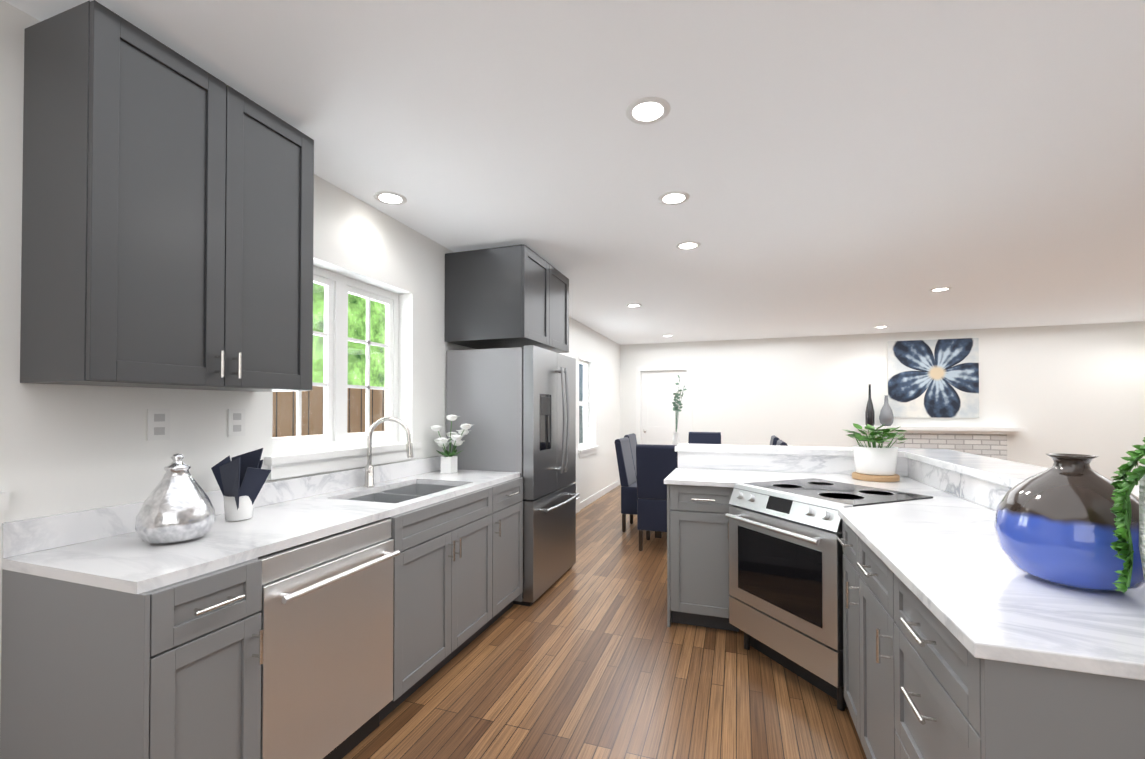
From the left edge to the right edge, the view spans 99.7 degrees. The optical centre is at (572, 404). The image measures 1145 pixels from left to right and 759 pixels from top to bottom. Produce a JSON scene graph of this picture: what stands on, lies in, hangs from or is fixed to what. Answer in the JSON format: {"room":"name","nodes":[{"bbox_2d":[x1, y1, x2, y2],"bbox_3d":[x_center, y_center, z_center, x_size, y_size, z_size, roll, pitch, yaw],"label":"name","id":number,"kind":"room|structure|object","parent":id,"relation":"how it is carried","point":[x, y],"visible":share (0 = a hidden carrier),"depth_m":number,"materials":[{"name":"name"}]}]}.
{"room":"kitchen","nodes":[
{"label":"kitchen","id":0,"kind":"room"},
{"bbox_2d":[0,0,619,521],"bbox_3d":[-1.037,0.115,3.485,0.200,2.520,11.600,0,-1,19],"label":"wall","id":1,"kind":"structure","parent":0,"point":[70,448],"depth_m":1.86,"materials":[{"name":"white paint"}]},
{"bbox_2d":[147,409,170,440],"bbox_3d":[-1.512,0.072,1.767,0.008,0.115,0.072,0,-1,19],"label":"electrical outlet plate","id":2,"kind":"object","parent":1,"relation":"attached to","point":[158,424],"depth_m":1.76,"materials":[{"name":"white plastic"}]},
{"bbox_2d":[20,0,313,391],"bbox_3d":[-1.340,-0.588,1.721,0.366,1.055,0.737,0,-1,19],"label":"upper cabinet","id":3,"kind":"object","parent":1,"relation":"attached to","point":[167,213],"visible":1,"depth_m":1.48,"materials":[{"name":"grey wood"}]},
{"bbox_2d":[1,455,443,556],"bbox_3d":[-1.277,0.402,2.435,0.018,0.099,2.222,0,-1,19],"label":"backsplash","id":4,"kind":"structure","parent":1,"relation":"attached to","point":[46,532],"depth_m":1.66,"materials":[{"name":"white stone"}]},
{"bbox_2d":[228,409,244,436],"bbox_3d":[-1.419,0.076,2.041,0.008,0.115,0.072,0,-1,19],"label":"electrical outlet plate","id":5,"kind":"object","parent":1,"relation":"attached to","point":[236,417],"depth_m":2.04,"materials":[{"name":"white plastic"}]},
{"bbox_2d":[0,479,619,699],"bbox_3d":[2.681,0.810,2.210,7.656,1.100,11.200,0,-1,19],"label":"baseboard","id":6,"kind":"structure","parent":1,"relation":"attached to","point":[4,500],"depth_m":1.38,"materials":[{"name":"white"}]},
{"bbox_2d":[264,265,421,479],"bbox_3d":[-1.266,-0.194,2.700,0.215,1.080,1.080,0,-1,19],"label":"window","id":7,"kind":"structure","parent":1,"relation":"in","point":[335,446],"depth_m":2.70,"materials":[{"name":"white wood"}]},
{"bbox_2d":[445,244,568,352],"bbox_3d":[-0.478,-0.771,3.837,0.632,0.640,0.928,0,-1,19],"label":"upper cabinet","id":8,"kind":"object","parent":1,"relation":"attached to","point":[514,296],"visible":0.96,"depth_m":3.44,"materials":[{"name":"grey wood"}]},
{"bbox_2d":[578,359,598,457],"bbox_3d":[0.159,0.035,6.882,0.215,1.360,0.880,0,-1,19],"label":"window","id":9,"kind":"structure","parent":1,"relation":"in","point":[585,448],"depth_m":7.23,"materials":[{"name":"white"}]},
{"bbox_2d":[3,0,1144,344],"bbox_3d":[2.681,-1.210,2.234,8.056,0.100,11.600,0,-1,19],"label":"ceiling","id":10,"kind":"structure","parent":0,"point":[845,166],"depth_m":2.13,"materials":[{"name":"white paint"}]},
{"bbox_2d":[374,191,406,204],"bbox_3d":[-1.018,-1.152,2.701,0.175,0.004,0.175,0,-1,-5],"label":"recessed light","id":11,"kind":"object","parent":10,"relation":"in","point":[393,198],"depth_m":2.70,"materials":[{"name":"white plastic"}]},
{"bbox_2d":[626,304,641,306],"bbox_3d":[0.695,-1.120,5.466,0.175,0.004,0.175,0,-1,13],"label":"recessed light","id":12,"kind":"object","parent":10,"relation":"in","point":[629,305],"depth_m":5.45,"materials":[{"name":"white"}]},
{"bbox_2d":[626,97,669,124],"bbox_3d":[0.299,-1.161,1.914,0.175,0.004,0.175,0,-1,13],"label":"recessed light","id":13,"kind":"object","parent":10,"relation":"in","point":[645,110],"depth_m":1.91,"materials":[{"name":"white plastic"}]},
{"bbox_2d":[658,191,689,204],"bbox_3d":[0.566,-1.152,2.700,0.175,0.004,0.175,0,-1,13],"label":"recessed light","id":14,"kind":"object","parent":10,"relation":"in","point":[673,197],"depth_m":2.70,"materials":[{"name":"white plastic"}]},
{"bbox_2d":[676,241,700,249],"bbox_3d":[0.831,-1.143,3.476,0.175,0.004,0.175,0,-1,13],"label":"recessed light","id":15,"kind":"object","parent":10,"relation":"in","point":[686,245],"depth_m":3.47,"materials":[{"name":"white plastic"}]},
{"bbox_2d":[929,287,950,291],"bbox_3d":[3.606,-1.128,4.738,0.175,0.004,0.175,0,-1,13],"label":"recessed light","id":16,"kind":"object","parent":10,"relation":"in","point":[941,288],"depth_m":4.73,"materials":[{"name":"white"}]},
{"bbox_2d":[342,484,866,758],"bbox_3d":[2.681,1.410,2.203,8.056,0.100,11.600,0,-1,19],"label":"floor","id":17,"kind":"structure","parent":0,"point":[589,654],"depth_m":2.31,"materials":[{"name":"brown wood"}]},
{"bbox_2d":[0,553,271,758],"bbox_3d":[-1.294,0.911,1.428,0.626,0.880,0.313,0,-1,19],"label":"base cabinet","id":18,"kind":"object","parent":17,"relation":"on","point":[177,667],"depth_m":1.30,"materials":[{"name":"grey wood"}]},
{"bbox_2d":[1,497,407,588],"bbox_3d":[-1.191,0.460,1.780,0.602,0.030,1.039,0,-1,19],"label":"countertop","id":19,"kind":"structure","parent":18,"relation":"on","point":[122,559],"depth_m":1.50,"materials":[{"name":"white stone"}]},
{"bbox_2d":[135,453,214,543],"bbox_3d":[-1.297,0.301,1.585,0.204,0.281,0.204,0,-1,19],"label":"decorative vase","id":20,"kind":"object","parent":19,"relation":"on","point":[177,506],"visible":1,"depth_m":1.53,"materials":[{"name":"silver glass"}]},
{"bbox_2d":[211,448,270,520],"bbox_3d":[-1.284,0.307,1.890,0.218,0.275,0.174,0,-1,19],"label":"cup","id":21,"kind":"object","parent":19,"relation":"on","point":[241,479],"visible":1,"depth_m":1.85,"materials":[{"name":"fabric"}]},
{"bbox_2d":[363,417,412,486],"bbox_3d":[-1.034,0.261,2.673,0.238,0.387,0.190,0,-1,19],"label":"faucet","id":22,"kind":"object","parent":19,"relation":"on","point":[369,468],"depth_m":2.68,"materials":[{"name":"silver metal"}]},
{"bbox_2d":[347,484,457,502],"bbox_3d":[-0.885,0.588,2.593,0.422,0.205,0.712,0,-1,19],"label":"sink basin","id":23,"kind":"object","parent":19,"relation":"in","point":[397,493],"depth_m":2.73,"materials":[{"name":"silver metal"}]},
{"bbox_2d":[264,509,407,758],"bbox_3d":[-1.147,0.916,1.859,0.626,0.880,0.716,0,-1,19],"label":"base cabinet","id":24,"kind":"object","parent":17,"relation":"on","point":[337,615],"depth_m":1.76,"materials":[{"name":"grey metal"}]},
{"bbox_2d":[257,519,399,758],"bbox_3d":[-1.108,0.920,1.846,0.656,0.872,0.592,0,-1,19],"label":"dishwasher","id":25,"kind":"object","parent":24,"relation":"in","point":[327,612],"depth_m":1.71,"materials":[{"name":"grey metal"}]},
{"bbox_2d":[408,521,499,696],"bbox_3d":[-0.901,1.044,2.581,0.626,0.640,0.928,0,-1,19],"label":"base cabinet","id":26,"kind":"object","parent":17,"relation":"on","point":[454,570],"depth_m":2.42,"materials":[{"name":"grey wood"}]},
{"bbox_2d":[396,477,522,616],"bbox_3d":[-0.709,0.931,3.145,0.626,0.880,0.493,0,-1,19],"label":"base cabinet","id":27,"kind":"object","parent":17,"relation":"on","point":[500,503],"depth_m":2.93,"materials":[{"name":"grey wood"}]},
{"bbox_2d":[400,469,519,484],"bbox_3d":[-0.720,0.476,3.163,0.602,0.030,0.483,0,-1,19],"label":"countertop","id":28,"kind":"structure","parent":27,"relation":"on","point":[461,477],"depth_m":3.05,"materials":[{"name":"white stone"}]},
{"bbox_2d":[430,415,471,473],"bbox_3d":[-0.836,0.265,3.278,0.306,0.394,0.280,0,-1,19],"label":"flower vase","id":29,"kind":"object","parent":28,"relation":"on","point":[448,462],"visible":1,"depth_m":3.25,"materials":[{"name":"white ceramic"}]},
{"bbox_2d":[446,345,579,605],"bbox_3d":[-0.401,0.491,3.795,0.772,1.775,0.910,0,-1,19],"label":"refrigerator","id":30,"kind":"object","parent":17,"relation":"on","point":[515,408],"visible":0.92,"depth_m":3.41,"materials":[{"name":"grey metal"}]},
{"bbox_2d":[624,433,636,479],"bbox_3d":[0.987,0.902,6.378,0.531,1.014,0.460,0,-1,19],"label":"dining chair","id":31,"kind":"object","parent":17,"relation":"on","point":[632,439],"visible":0.15,"depth_m":6.33,"materials":[{"name":"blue fabric"}]},
{"bbox_2d":[614,437,662,533],"bbox_3d":[0.785,0.891,5.443,0.531,1.014,0.460,0,-1,19],"label":"dining chair","id":32,"kind":"object","parent":17,"relation":"on","point":[628,480],"visible":0.58,"depth_m":5.29,"materials":[{"name":"blue fabric"}]},
{"bbox_2d":[636,444,677,550],"bbox_3d":[0.891,0.882,4.683,0.460,1.014,0.531,0,-1,19],"label":"dining chair","id":33,"kind":"object","parent":17,"relation":"on","point":[656,465],"visible":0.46,"depth_m":4.50,"materials":[{"name":"blue fabric"}]},
{"bbox_2d":[655,531,661,537],"bbox_3d":[1.482,1.027,5.733,0.850,0.750,1.800,0,-1,19],"label":"dining table","id":34,"kind":"object","parent":17,"relation":"on","point":[658,534],"visible":0.06,"depth_m":5.04,"materials":[{"name":"brown wood"}]},
{"bbox_2d":[672,375,686,444],"bbox_3d":[1.224,0.154,5.562,0.179,0.989,0.187,0,-1,19],"label":"vase","id":35,"kind":"object","parent":34,"relation":"on","point":[675,434],"visible":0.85,"depth_m":5.57,"materials":[{"name":"white ceramic"}]},
{"bbox_2d":[667,619,738,631],"bbox_3d":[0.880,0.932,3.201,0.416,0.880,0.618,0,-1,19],"label":"toe kick","id":36,"kind":"object","parent":17,"relation":"on","point":[682,621],"depth_m":2.97,"materials":[{"name":"grey wood"}]},
{"bbox_2d":[688,432,720,443],"bbox_3d":[1.864,0.908,6.856,0.460,1.014,0.531,0,-1,19],"label":"dining chair","id":37,"kind":"object","parent":17,"relation":"on","point":[704,437],"visible":0.17,"depth_m":7.04,"materials":[{"name":"blue fabric"}]},
{"bbox_2d":[770,435,779,444],"bbox_3d":[2.268,0.898,5.995,0.531,1.014,0.460,0,-1,19],"label":"dining chair","id":38,"kind":"object","parent":17,"relation":"on","point":[774,439],"visible":0.02,"depth_m":5.72,"materials":[{"name":"blue fabric"}]},
{"bbox_2d":[776,440,787,445],"bbox_3d":[1.962,0.887,5.095,0.531,1.014,0.460,0,-1,19],"label":"dining chair","id":39,"kind":"object","parent":17,"relation":"on","point":[781,442],"visible":0.08,"depth_m":4.84,"materials":[{"name":"blue fabric"}]},
{"bbox_2d":[725,478,932,710],"bbox_3d":[1.284,0.905,2.518,0.716,0.917,0.690,0,-1,-22],"label":"range","id":40,"kind":"object","parent":17,"relation":"on","point":[786,578],"visible":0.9,"depth_m":2.35,"materials":[{"name":"grey metal"}]},
{"bbox_2d":[843,643,851,716],"bbox_3d":[1.402,0.916,1.816,0.619,0.880,0.358,0,-1,19],"label":"base cabinet","id":41,"kind":"object","parent":17,"relation":"on","point":[847,647],"depth_m":2.02,"materials":[{"name":"grey wood"}]},
{"bbox_2d":[852,643,879,758],"bbox_3d":[1.305,0.912,1.530,0.619,0.880,0.478,0,-1,19],"label":"base cabinet","id":42,"kind":"object","parent":17,"relation":"on","point":[865,660],"depth_m":1.73,"materials":[{"name":"grey wood"}]},
{"bbox_2d":[860,426,1027,459],"bbox_3d":[5.309,0.869,6.969,2.010,1.095,0.490,0,-1,19],"label":"fireplace","id":43,"kind":"object","parent":17,"relation":"on","point":[988,441],"visible":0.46,"depth_m":6.97,"materials":[{"name":"white brick"}]},
{"bbox_2d":[865,384,874,425],"bbox_3d":[4.518,0.009,7.341,0.122,0.630,0.122,0,-1,10],"label":"bottle","id":44,"kind":"object","parent":43,"relation":"on","point":[869,413],"depth_m":7.30,"materials":[{"name":"black ceramic"}]},
{"bbox_2d":[879,395,893,425],"bbox_3d":[4.730,0.094,7.278,0.188,0.460,0.188,0,-1,10],"label":"bottle","id":45,"kind":"object","parent":43,"relation":"on","point":[886,416],"depth_m":7.22,"materials":[{"name":"grey ceramic"}]},
{"bbox_2d":[880,647,1144,758],"bbox_3d":[1.151,0.907,1.079,0.619,0.880,0.591,0,-1,19],"label":"base cabinet","id":46,"kind":"object","parent":17,"relation":"on","point":[932,706],"depth_m":0.88,"materials":[{"name":"grey wood"}]},
{"bbox_2d":[664,443,1144,594],"bbox_3d":[1.240,0.310,2.218,1.786,0.039,2.866,0,-1,19],"label":"countertop","id":47,"kind":"structure","parent":46,"relation":"on","point":[952,533],"depth_m":2.35,"materials":[{"name":"white stone"}]},
{"bbox_2d":[845,423,907,481],"bbox_3d":[1.861,0.286,2.962,0.351,0.343,0.375,0,-1,19],"label":"potted plant","id":48,"kind":"object","parent":47,"relation":"on","point":[873,462],"visible":1,"depth_m":2.88,"materials":[{"name":"green plant"}]},
{"bbox_2d":[994,453,1144,591],"bbox_3d":[1.240,0.281,1.198,0.294,0.312,0.294,0,-1,19],"label":"vase","id":49,"kind":"object","parent":47,"relation":"on","point":[1054,524],"visible":0.96,"depth_m":1.13,"materials":[{"name":"ceramic"}]},
{"bbox_2d":[1110,437,1144,593],"bbox_3d":[1.236,0.192,0.929,0.261,0.483,0.224,0,-1,19],"label":"plant","id":50,"kind":"object","parent":47,"relation":"on","point":[1121,508],"visible":1,"depth_m":1.00,"materials":[{"name":"green plant"}]},
{"bbox_2d":[667,551,1144,682],"bbox_3d":[1.041,0.464,2.118,1.456,0.029,2.537,0,-1,19],"label":"countertop","id":51,"kind":"structure","parent":46,"relation":"on","point":[1101,635],"depth_m":1.08,"materials":[{"name":"white stone"}]},
{"bbox_2d":[620,322,1144,484],"bbox_3d":[4.519,0.164,7.613,7.656,2.520,0.200,0,-1,19],"label":"wall","id":52,"kind":"structure","parent":0,"point":[1075,389],"depth_m":7.30,"materials":[{"name":"white paint"}]},
{"bbox_2d":[636,365,691,444],"bbox_3d":[1.613,0.375,8.530,0.976,2.118,0.110,0,-1,19],"label":"door","id":53,"kind":"structure","parent":52,"relation":"attached to","point":[658,418],"depth_m":8.55,"materials":[{"name":"white wood"}]},
{"bbox_2d":[887,338,978,417],"bbox_3d":[5.358,-0.386,7.204,1.140,1.160,0.037,0,-1,19],"label":"picture","id":54,"kind":"object","parent":52,"relation":"attached to","point":[937,378],"visible":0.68,"depth_m":7.18,"materials":[{"name":"blue paper"}]},
{"label":"outside","id":55,"kind":"structure","parent":0,"visible":0},
{"bbox_2d":[272,386,384,437],"bbox_3d":[-2.728,1.097,6.162,0.065,2.620,12.000,0,-1,19],"label":"fence","id":56,"kind":"object","parent":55,"point":[352,402],"depth_m":5.52,"materials":[{"name":"brown wood"}]},
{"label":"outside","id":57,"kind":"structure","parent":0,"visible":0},
{"bbox_2d":[312,283,384,386],"bbox_3d":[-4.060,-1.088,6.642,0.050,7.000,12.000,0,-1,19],"label":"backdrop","id":58,"kind":"structure","parent":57,"point":[318,357],"depth_m":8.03,"materials":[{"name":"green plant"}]}
]}

